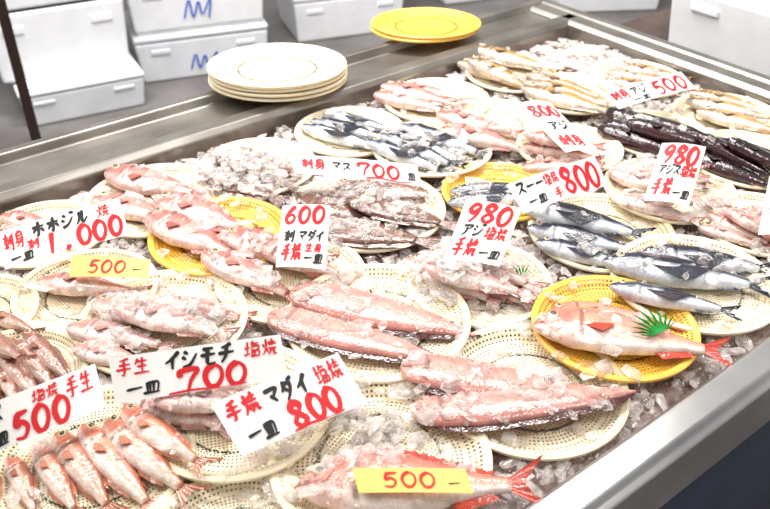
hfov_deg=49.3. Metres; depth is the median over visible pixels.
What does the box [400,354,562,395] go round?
red tongue sole
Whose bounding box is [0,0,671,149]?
floor
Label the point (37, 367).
brown gurnard
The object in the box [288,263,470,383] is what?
plate
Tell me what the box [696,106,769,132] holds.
mackerel
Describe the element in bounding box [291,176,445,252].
plate
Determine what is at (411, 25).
plate
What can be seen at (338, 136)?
fish
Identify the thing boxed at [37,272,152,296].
pink rockfish
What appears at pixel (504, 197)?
fish
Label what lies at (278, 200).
brown flounder
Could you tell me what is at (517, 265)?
garnish
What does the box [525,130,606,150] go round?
pink rockfish
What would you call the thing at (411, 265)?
fish
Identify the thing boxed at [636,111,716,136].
fish
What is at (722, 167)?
fish
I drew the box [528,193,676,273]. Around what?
plate
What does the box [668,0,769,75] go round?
styrofoam box
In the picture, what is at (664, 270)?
fish
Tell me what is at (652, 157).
fish
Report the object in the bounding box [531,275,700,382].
plate
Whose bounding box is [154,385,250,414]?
fish
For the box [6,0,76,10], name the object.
styrofoam box
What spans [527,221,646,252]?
fish
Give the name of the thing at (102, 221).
price card
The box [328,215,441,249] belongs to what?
brown flounder
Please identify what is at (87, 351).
fish
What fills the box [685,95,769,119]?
mackerel
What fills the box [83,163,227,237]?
plate
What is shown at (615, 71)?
mackerel
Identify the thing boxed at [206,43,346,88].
plate
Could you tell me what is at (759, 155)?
fish
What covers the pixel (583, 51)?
crushed ice
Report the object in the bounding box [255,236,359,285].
pink rockfish
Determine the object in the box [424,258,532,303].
fish
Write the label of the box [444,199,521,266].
price card
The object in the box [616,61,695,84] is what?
mackerel
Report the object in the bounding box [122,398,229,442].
fish
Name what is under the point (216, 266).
pink rockfish
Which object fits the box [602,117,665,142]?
fish
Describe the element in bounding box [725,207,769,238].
pink rockfish
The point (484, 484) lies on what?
fish
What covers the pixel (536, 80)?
mackerel
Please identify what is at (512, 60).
mackerel
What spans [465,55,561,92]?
plate
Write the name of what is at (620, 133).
fish
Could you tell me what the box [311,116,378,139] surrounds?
fish
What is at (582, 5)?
styrofoam box
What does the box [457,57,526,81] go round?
mackerel
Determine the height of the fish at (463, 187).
0.027 m
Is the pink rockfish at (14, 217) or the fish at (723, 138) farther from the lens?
the fish at (723, 138)
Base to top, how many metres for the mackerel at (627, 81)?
0.030 m
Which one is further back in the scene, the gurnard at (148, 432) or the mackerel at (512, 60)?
the mackerel at (512, 60)
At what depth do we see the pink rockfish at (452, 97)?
1.96 m
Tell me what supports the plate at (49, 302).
on the crushed ice
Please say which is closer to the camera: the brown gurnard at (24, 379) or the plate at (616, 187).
the brown gurnard at (24, 379)
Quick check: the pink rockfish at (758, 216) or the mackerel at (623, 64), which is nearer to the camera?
the pink rockfish at (758, 216)
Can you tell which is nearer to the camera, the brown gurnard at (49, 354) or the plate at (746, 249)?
the brown gurnard at (49, 354)
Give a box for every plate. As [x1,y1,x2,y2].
[0,200,96,269]
[0,274,39,335]
[0,385,195,508]
[1,326,88,397]
[10,248,158,335]
[74,269,247,374]
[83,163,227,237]
[147,196,281,276]
[157,468,325,508]
[165,347,330,483]
[197,137,314,193]
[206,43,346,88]
[208,48,346,92]
[208,61,346,97]
[208,77,346,101]
[214,241,366,323]
[268,381,492,508]
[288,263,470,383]
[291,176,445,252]
[294,106,401,157]
[370,12,478,42]
[371,7,480,38]
[373,120,491,177]
[384,78,490,123]
[406,244,552,327]
[438,98,541,143]
[441,162,537,221]
[451,323,629,460]
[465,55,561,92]
[516,123,623,170]
[525,73,617,114]
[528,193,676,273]
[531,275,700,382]
[589,60,679,97]
[604,158,738,224]
[607,110,707,155]
[610,234,769,335]
[671,93,769,138]
[699,129,769,189]
[699,191,769,257]
[729,108,769,148]
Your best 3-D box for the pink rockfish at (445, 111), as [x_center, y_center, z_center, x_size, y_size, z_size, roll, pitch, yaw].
[0.207,-0.286,1.824,0.208,0.036,0.070,16,38,22]
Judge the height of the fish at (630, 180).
0.033 m
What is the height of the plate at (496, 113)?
0.015 m
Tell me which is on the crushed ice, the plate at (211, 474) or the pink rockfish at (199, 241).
the plate at (211, 474)
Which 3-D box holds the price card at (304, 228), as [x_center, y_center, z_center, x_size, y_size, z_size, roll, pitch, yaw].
[-0.131,-0.029,1.350,0.079,0.070,0.097,2,35,3]
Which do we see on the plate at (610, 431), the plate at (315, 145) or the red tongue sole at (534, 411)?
the red tongue sole at (534, 411)
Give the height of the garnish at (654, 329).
0.009 m
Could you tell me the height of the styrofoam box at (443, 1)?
0.240 m
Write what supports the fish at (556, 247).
on the plate at (618, 213)
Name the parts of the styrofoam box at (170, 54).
lid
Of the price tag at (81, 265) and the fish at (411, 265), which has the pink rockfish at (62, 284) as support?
the price tag at (81, 265)
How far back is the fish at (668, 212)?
1.52 m
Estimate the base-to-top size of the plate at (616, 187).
0.015 m
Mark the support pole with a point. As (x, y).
(5, 22)
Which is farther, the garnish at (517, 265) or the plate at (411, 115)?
the plate at (411, 115)
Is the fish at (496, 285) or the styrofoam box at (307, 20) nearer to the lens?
the fish at (496, 285)
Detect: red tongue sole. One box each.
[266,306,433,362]
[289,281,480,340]
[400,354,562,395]
[412,383,640,431]
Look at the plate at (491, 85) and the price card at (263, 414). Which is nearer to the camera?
the price card at (263, 414)
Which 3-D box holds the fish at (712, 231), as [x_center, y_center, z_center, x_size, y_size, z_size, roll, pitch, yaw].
[0.615,-0.033,1.477,0.126,0.025,0.040,20,40,27]
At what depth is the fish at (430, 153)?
1.69 m
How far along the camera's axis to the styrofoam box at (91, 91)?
3.61 m
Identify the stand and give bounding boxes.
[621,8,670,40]
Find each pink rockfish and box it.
[0,210,42,224]
[0,224,19,231]
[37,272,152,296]
[90,191,153,222]
[104,164,216,196]
[144,207,249,255]
[152,192,264,231]
[160,295,257,328]
[200,248,290,301]
[220,227,339,263]
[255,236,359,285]
[373,88,442,111]
[380,80,467,108]
[403,81,477,102]
[436,107,524,137]
[440,122,529,156]
[522,158,605,173]
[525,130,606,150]
[526,142,604,162]
[707,210,769,245]
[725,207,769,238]
[742,205,762,220]
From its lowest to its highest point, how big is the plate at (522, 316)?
0.015 m
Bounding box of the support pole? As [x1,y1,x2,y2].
[0,0,40,140]
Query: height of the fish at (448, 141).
0.035 m
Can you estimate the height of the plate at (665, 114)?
0.015 m
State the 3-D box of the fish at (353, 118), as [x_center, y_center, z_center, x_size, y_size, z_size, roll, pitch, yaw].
[-0.052,-0.289,1.846,0.198,0.032,0.049,16,38,22]
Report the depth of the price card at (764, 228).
1.43 m
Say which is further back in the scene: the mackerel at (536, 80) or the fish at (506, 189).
the mackerel at (536, 80)
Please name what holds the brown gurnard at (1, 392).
on the plate at (74, 363)
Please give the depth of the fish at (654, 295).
1.30 m
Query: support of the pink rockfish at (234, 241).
on the plate at (252, 297)
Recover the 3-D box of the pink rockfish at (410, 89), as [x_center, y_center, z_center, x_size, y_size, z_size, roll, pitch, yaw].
[0.087,-0.371,1.947,0.215,0.039,0.072,17,38,23]
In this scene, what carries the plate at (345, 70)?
on the plate at (337, 82)
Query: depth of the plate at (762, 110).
1.83 m
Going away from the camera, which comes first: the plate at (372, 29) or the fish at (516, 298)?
the fish at (516, 298)
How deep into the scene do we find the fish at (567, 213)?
1.49 m
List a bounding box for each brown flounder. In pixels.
[197,164,289,207]
[208,147,304,180]
[214,152,299,189]
[294,189,405,225]
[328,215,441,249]
[333,178,445,204]
[345,195,457,230]
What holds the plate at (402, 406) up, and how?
on the countertop
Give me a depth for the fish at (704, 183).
1.62 m
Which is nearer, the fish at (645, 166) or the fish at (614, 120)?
the fish at (645, 166)
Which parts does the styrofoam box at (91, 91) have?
lid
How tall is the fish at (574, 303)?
0.035 m
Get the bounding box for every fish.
[66,318,181,350]
[72,340,132,365]
[90,294,212,338]
[113,296,240,341]
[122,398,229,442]
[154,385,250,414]
[294,447,542,508]
[301,121,369,148]
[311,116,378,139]
[324,109,386,131]
[366,137,457,179]
[378,130,468,171]
[383,128,478,168]
[398,121,498,159]
[405,254,510,313]
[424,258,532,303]
[434,242,551,296]
[447,191,516,208]
[449,187,510,198]
[450,181,508,194]
[490,293,535,311]
[517,201,657,245]
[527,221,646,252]
[532,307,731,365]
[535,237,609,266]
[546,300,681,332]
[596,123,664,155]
[601,251,769,297]
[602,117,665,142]
[605,107,667,124]
[608,166,701,205]
[608,280,742,321]
[619,192,705,227]
[625,117,700,145]
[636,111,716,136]
[636,155,709,170]
[639,163,712,183]
[642,243,769,274]
[695,182,709,189]
[696,132,769,178]
[697,223,769,253]
[701,151,767,187]
[704,199,734,212]
[717,136,769,151]
[726,137,769,167]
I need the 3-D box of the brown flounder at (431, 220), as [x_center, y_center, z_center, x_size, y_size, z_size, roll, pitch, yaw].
[0.030,-0.079,1.531,0.218,0.030,0.098,10,36,15]
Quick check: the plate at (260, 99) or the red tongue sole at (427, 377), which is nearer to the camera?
the red tongue sole at (427, 377)
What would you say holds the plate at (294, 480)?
on the countertop
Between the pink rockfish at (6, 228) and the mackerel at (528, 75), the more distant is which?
the mackerel at (528, 75)
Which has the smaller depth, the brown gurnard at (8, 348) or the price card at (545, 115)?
the brown gurnard at (8, 348)
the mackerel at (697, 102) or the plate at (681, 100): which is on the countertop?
the plate at (681, 100)
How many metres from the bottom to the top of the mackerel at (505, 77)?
0.055 m
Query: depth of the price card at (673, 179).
1.51 m
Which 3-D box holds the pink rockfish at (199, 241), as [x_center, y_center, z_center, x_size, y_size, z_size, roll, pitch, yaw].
[-0.329,-0.034,1.455,0.235,0.037,0.080,22,40,28]
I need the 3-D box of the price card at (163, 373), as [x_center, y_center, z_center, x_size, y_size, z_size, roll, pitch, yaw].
[-0.243,0.150,1.103,0.226,0.046,0.048,-7,36,-10]
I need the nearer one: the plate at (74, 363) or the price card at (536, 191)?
the plate at (74, 363)
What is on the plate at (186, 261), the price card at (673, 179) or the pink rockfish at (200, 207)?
the pink rockfish at (200, 207)
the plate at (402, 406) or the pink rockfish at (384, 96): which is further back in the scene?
the pink rockfish at (384, 96)
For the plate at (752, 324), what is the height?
0.015 m
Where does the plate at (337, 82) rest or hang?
on the plate at (260, 99)
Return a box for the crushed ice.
[0,39,769,508]
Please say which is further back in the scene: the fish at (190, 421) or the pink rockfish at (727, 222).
the pink rockfish at (727, 222)
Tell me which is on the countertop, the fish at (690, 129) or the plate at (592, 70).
the plate at (592, 70)
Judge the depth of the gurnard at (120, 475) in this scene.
1.04 m
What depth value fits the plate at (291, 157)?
1.77 m
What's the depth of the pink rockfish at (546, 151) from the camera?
1.70 m
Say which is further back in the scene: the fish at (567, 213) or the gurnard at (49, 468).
the fish at (567, 213)
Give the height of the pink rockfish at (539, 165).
0.047 m
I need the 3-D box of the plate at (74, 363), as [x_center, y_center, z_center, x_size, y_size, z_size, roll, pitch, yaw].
[-0.529,0.174,1.192,0.210,0.015,0.210,27,43,33]
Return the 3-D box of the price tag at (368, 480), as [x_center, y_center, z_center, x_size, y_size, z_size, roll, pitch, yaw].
[0.032,0.264,0.980,0.141,0.013,0.030,0,35,0]
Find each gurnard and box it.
[0,310,45,331]
[0,332,37,367]
[0,356,37,391]
[0,368,18,397]
[0,388,3,398]
[0,476,2,499]
[4,454,38,508]
[12,335,55,384]
[20,329,68,377]
[32,441,84,508]
[51,430,129,508]
[76,422,177,508]
[102,414,212,508]
[120,403,224,478]
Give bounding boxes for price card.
[0,198,128,269]
[0,364,105,449]
[109,334,286,403]
[211,353,366,456]
[276,204,329,269]
[294,155,421,186]
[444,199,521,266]
[507,156,607,213]
[517,101,600,153]
[602,72,694,108]
[644,143,705,206]
[758,176,769,234]
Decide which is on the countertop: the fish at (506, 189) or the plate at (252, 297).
the plate at (252, 297)
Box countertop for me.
[0,0,769,508]
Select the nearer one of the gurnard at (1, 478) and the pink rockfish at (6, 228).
the gurnard at (1, 478)
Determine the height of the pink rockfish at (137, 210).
0.039 m
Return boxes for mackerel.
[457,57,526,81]
[466,55,523,88]
[478,42,570,75]
[521,82,605,113]
[523,76,626,107]
[525,70,609,103]
[604,75,682,97]
[606,67,694,91]
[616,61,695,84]
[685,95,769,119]
[688,87,767,111]
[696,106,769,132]
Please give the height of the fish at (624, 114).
0.043 m
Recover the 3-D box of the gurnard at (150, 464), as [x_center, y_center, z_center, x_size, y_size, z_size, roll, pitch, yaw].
[-0.298,0.256,1.060,0.203,0.036,0.049,28,44,34]
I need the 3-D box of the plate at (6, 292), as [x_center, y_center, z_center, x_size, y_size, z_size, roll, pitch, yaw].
[-0.645,0.093,1.314,0.200,0.015,0.200,1,35,1]
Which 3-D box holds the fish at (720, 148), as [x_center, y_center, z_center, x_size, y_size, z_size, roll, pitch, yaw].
[0.701,-0.192,1.664,0.187,0.058,0.047,25,42,31]
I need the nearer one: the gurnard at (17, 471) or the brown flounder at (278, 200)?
the gurnard at (17, 471)
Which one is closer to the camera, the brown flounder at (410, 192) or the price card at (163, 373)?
the price card at (163, 373)
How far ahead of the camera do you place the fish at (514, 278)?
1.35 m
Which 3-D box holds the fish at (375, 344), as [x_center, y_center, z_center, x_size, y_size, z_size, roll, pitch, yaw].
[-0.045,0.125,1.239,0.289,0.026,0.092,15,38,20]
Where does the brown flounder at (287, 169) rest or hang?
on the plate at (291, 157)
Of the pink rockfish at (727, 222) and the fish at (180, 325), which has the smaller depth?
the fish at (180, 325)
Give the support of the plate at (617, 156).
on the countertop
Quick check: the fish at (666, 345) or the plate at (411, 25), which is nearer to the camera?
the fish at (666, 345)
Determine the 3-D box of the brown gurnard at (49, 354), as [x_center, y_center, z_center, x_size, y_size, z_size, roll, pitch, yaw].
[-0.482,0.148,1.209,0.038,0.029,0.166,-29,44,-35]
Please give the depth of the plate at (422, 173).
1.70 m
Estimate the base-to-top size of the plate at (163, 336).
0.015 m
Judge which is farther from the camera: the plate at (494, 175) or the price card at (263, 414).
the plate at (494, 175)
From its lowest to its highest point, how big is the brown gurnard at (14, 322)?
0.026 m
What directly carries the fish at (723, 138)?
on the plate at (760, 137)
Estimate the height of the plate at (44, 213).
0.015 m
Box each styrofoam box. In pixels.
[0,0,128,82]
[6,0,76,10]
[12,53,144,125]
[124,10,267,82]
[125,0,262,32]
[277,0,402,41]
[441,0,479,3]
[551,0,658,11]
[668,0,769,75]
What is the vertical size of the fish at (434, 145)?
0.033 m
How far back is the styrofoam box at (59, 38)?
3.54 m
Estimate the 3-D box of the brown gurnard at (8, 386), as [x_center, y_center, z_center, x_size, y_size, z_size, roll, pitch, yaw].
[-0.517,0.188,1.167,0.026,0.022,0.118,-21,40,-27]
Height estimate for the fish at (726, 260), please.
0.033 m
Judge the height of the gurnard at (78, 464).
0.031 m
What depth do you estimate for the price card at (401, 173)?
1.56 m
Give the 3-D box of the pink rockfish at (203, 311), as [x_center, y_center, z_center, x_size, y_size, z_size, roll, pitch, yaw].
[-0.279,0.086,1.306,0.164,0.029,0.051,7,36,10]
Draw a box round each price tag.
[69,255,150,277]
[352,468,473,493]
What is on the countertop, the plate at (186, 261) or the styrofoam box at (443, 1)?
the plate at (186, 261)
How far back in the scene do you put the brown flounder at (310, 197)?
1.56 m
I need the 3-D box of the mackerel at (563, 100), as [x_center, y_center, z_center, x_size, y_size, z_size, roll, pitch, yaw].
[0.427,-0.350,1.912,0.260,0.041,0.070,23,40,29]
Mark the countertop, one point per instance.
(709, 448)
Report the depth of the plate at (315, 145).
1.81 m
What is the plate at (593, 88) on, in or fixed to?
on the countertop
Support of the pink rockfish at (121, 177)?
on the plate at (142, 231)
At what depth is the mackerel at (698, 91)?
1.93 m
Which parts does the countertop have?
rail, rail, rail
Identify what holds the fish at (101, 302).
on the plate at (163, 336)
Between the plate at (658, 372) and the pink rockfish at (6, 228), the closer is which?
the plate at (658, 372)
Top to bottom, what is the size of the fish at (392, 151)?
0.032 m
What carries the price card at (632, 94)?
on the crushed ice
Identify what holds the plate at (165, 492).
on the countertop
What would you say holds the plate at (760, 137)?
on the countertop
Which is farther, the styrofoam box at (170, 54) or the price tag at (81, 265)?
the styrofoam box at (170, 54)
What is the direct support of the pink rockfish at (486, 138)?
on the plate at (496, 113)
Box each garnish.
[512,265,530,276]
[628,308,676,335]
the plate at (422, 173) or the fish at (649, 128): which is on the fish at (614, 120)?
the fish at (649, 128)
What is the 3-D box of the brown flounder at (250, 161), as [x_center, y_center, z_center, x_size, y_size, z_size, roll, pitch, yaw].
[-0.255,-0.170,1.663,0.194,0.034,0.088,16,38,22]
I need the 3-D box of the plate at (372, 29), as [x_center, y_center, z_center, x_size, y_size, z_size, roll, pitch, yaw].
[0.106,-0.604,2.237,0.298,0.015,0.241,-3,35,-5]
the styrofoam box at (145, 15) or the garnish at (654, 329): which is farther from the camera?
the styrofoam box at (145, 15)
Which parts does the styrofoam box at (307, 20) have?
lid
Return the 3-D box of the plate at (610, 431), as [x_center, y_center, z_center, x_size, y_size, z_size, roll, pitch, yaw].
[0.205,0.187,1.179,0.270,0.015,0.270,-4,35,-6]
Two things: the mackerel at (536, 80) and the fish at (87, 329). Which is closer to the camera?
the fish at (87, 329)
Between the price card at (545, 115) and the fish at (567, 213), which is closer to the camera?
the fish at (567, 213)
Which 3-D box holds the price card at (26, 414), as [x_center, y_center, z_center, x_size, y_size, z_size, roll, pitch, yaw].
[-0.440,0.199,1.056,0.178,0.049,0.048,-23,41,-29]
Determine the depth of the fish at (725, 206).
1.54 m
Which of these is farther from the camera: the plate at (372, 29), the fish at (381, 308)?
the plate at (372, 29)

